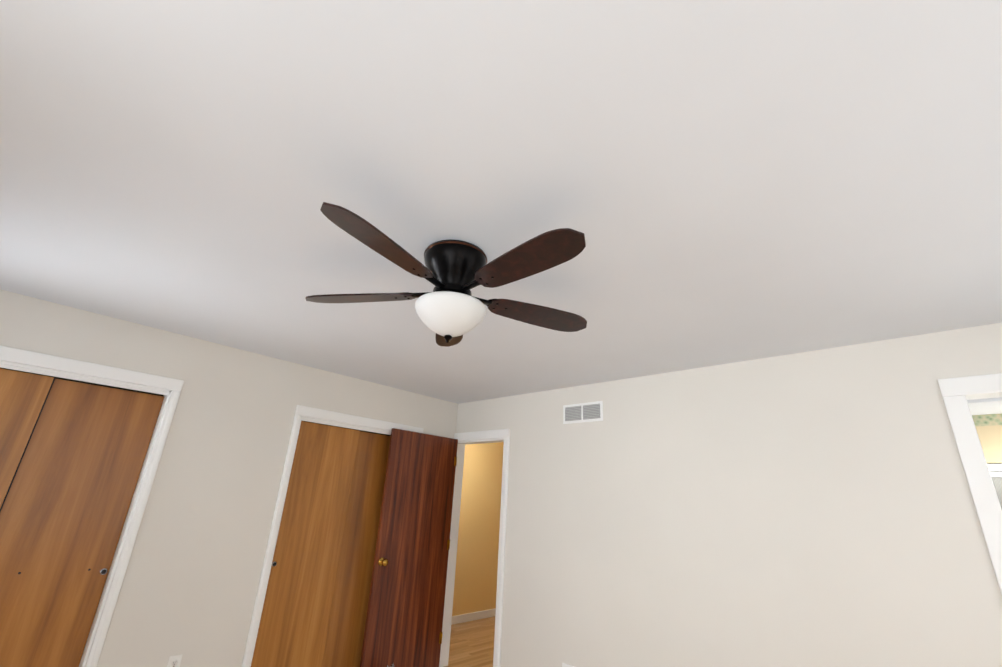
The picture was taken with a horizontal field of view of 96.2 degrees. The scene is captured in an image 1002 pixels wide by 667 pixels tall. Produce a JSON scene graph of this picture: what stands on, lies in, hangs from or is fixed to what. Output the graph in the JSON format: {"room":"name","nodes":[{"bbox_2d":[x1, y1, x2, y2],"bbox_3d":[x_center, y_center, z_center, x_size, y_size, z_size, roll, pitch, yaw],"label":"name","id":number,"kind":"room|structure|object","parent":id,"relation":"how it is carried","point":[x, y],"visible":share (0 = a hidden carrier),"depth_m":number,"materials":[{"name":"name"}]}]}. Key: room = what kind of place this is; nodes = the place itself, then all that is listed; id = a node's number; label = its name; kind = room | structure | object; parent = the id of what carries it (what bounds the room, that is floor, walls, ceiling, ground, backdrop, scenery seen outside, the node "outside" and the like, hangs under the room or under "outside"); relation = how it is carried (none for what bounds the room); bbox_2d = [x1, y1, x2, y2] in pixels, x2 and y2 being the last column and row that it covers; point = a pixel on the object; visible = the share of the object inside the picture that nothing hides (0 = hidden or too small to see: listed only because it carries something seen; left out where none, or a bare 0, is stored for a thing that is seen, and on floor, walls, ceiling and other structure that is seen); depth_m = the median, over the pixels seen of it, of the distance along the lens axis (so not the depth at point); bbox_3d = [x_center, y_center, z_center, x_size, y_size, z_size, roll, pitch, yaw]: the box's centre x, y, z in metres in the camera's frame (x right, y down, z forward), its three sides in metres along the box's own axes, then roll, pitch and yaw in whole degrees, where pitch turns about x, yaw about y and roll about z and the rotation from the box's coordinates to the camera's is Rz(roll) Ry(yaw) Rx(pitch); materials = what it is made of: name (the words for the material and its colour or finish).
{"room":"bedroom","nodes":[
{"label":"bedroom","id":0,"kind":"room"},
{"bbox_2d":[1,368,390,435],"bbox_3d":[-2.272,1.410,3.440,0.680,2.440,4.380,-15,-27,40],"label":"wall","id":1,"kind":"structure","parent":0,"point":[152,394],"depth_m":3.41,"materials":[{"name":"white paint"}]},
{"bbox_2d":[0,289,457,666],"bbox_3d":[-2.038,1.303,3.121,0.120,2.440,4.560,-15,-27,40],"label":"wall","id":2,"kind":"structure","parent":0,"point":[190,585],"depth_m":3.08,"materials":[{"name":"paint"}]},
{"bbox_2d":[0,368,54,511],"bbox_3d":[-2.943,1.107,2.131,0.046,1.996,0.643,-15,-27,40],"label":"closet door","id":3,"kind":"structure","parent":2,"relation":"in","point":[23,397],"depth_m":2.54,"materials":[{"name":"brown wood"}]},
{"bbox_2d":[0,379,163,666],"bbox_3d":[-2.578,1.284,2.550,0.036,1.996,0.596,-15,-27,40],"label":"closet door","id":4,"kind":"structure","parent":2,"relation":"in","point":[65,508],"depth_m":2.63,"materials":[{"name":"brown wood"}]},
{"bbox_2d":[0,345,183,666],"bbox_3d":[-2.762,1.179,2.332,0.121,2.046,1.232,-15,-27,40],"label":"door frame","id":5,"kind":"structure","parent":2,"relation":"attached to","point":[60,374],"depth_m":2.75,"materials":[{"name":"white wood"}]},
{"bbox_2d":[167,654,182,666],"bbox_3d":[-2.033,2.066,2.788,0.008,0.115,0.070,-15,-27,40],"label":"electrical outlet","id":6,"kind":"object","parent":2,"relation":"attached to","point":[174,661],"visible":1,"depth_m":2.80,"materials":[{"name":"white plastic"}]},
{"bbox_2d":[251,421,359,666],"bbox_3d":[-1.528,1.728,3.552,0.046,1.976,0.563,-15,-27,40],"label":"closet door","id":7,"kind":"structure","parent":2,"relation":"in","point":[295,619],"depth_m":3.54,"materials":[{"name":"brown wood"}]},
{"bbox_2d":[242,405,423,666],"bbox_3d":[-1.332,1.806,3.769,0.121,2.026,1.197,-15,-27,40],"label":"door frame","id":8,"kind":"structure","parent":2,"relation":"attached to","point":[334,423],"depth_m":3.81,"materials":[{"name":"white wood"}]},
{"bbox_2d":[322,431,390,666],"bbox_3d":[-1.176,1.901,3.962,0.032,1.976,0.641,-15,-27,40],"label":"closet door","id":9,"kind":"structure","parent":2,"relation":"in","point":[345,635],"depth_m":3.87,"materials":[{"name":"brown wood"}]},
{"bbox_2d":[444,616,494,666],"bbox_3d":[0.109,2.437,2.211,6.080,0.100,6.880,-15,-27,40],"label":"floor","id":10,"kind":"structure","parent":0,"point":[471,643],"depth_m":4.84,"materials":[{"name":"brown wood"}]},
{"bbox_2d":[452,442,503,615],"bbox_3d":[-0.529,2.496,6.083,0.120,2.440,2.190,-15,-27,40],"label":"wall","id":11,"kind":"structure","parent":0,"point":[475,585],"depth_m":6.16,"materials":[{"name":"beige paint"}]},
{"bbox_2d":[451,608,495,624],"bbox_3d":[-0.535,3.583,5.630,0.015,0.090,2.200,-15,-27,40],"label":"baseboard","id":12,"kind":"structure","parent":11,"relation":"attached to","point":[462,618],"depth_m":5.80,"materials":[{"name":"white wood"}]},
{"bbox_2d":[0,0,1001,403],"bbox_3d":[0.238,0.061,3.102,6.080,0.100,6.880,-15,-27,40],"label":"ceiling","id":13,"kind":"structure","parent":0,"point":[718,182],"depth_m":1.44,"materials":[{"name":"paint"}]},
{"bbox_2d":[306,202,586,346],"bbox_3d":[-0.177,-0.166,1.831,1.248,0.408,1.282,-15,-27,40],"label":"ceiling fan","id":14,"kind":"object","parent":13,"relation":"hanging from","point":[450,310],"visible":1,"depth_m":1.75,"materials":[{"name":"brown wood"}]},
{"bbox_2d":[456,323,1001,666],"bbox_3d":[1.315,1.440,3.002,4.920,2.440,0.120,-15,-27,40],"label":"wall","id":15,"kind":"structure","parent":0,"point":[816,508],"depth_m":2.79,"materials":[{"name":"paint"}]},
{"bbox_2d":[360,428,457,666],"bbox_3d":[-0.768,1.950,4.129,0.109,2.023,0.817,-15,-27,40],"label":"entry door","id":16,"kind":"structure","parent":15,"relation":"in","point":[404,618],"depth_m":4.10,"materials":[{"name":"brown wood"}]},
{"bbox_2d":[439,429,509,666],"bbox_3d":[-0.220,2.006,4.267,0.794,2.115,0.145,-15,-27,40],"label":"door frame","id":17,"kind":"structure","parent":15,"relation":"attached to","point":[447,614],"depth_m":4.30,"materials":[{"name":"white wood"}]},
{"bbox_2d":[562,663,574,666],"bbox_3d":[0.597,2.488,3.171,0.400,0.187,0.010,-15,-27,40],"label":"electrical outlet","id":18,"kind":"object","parent":15,"relation":"in","point":[565,665],"visible":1,"depth_m":3.30,"materials":[{"name":"white plastic"}]},
{"bbox_2d":[563,401,602,423],"bbox_3d":[0.697,0.679,3.847,0.395,0.165,0.010,-15,-27,40],"label":"air vent","id":19,"kind":"object","parent":15,"relation":"in","point":[584,412],"visible":1,"depth_m":3.84,"materials":[{"name":"white metal"}]},
{"bbox_2d":[938,373,1001,594],"bbox_3d":[2.658,1.188,1.759,0.929,2.177,0.145,-15,-27,40],"label":"window frame","id":20,"kind":"structure","parent":15,"relation":"attached to","point":[955,391],"depth_m":2.23,"materials":[{"name":"white wood"}]},
{"bbox_2d":[967,397,1001,414],"bbox_3d":[3.194,0.293,2.615,1.950,0.375,1.220,-15,-27,40],"label":"ceiling soffit","id":21,"kind":"structure","parent":0,"point":[985,406],"depth_m":2.43,"materials":[{"name":"paint"}]},
{"bbox_2d":[972,414,1001,462],"bbox_3d":[3.033,1.212,2.144,1.950,2.440,0.120,-15,-27,40],"label":"window","id":22,"kind":"structure","parent":0,"point":[989,429],"depth_m":2.56,"materials":[{"name":"glass"}]},
{"bbox_2d":[987,463,1001,508],"bbox_3d":[3.021,1.346,2.089,1.700,1.440,0.094,-15,-27,40],"label":"window frame","id":23,"kind":"object","parent":22,"relation":"attached to","point":[995,469],"depth_m":2.53,"materials":[{"name":"white wood"}]}
]}

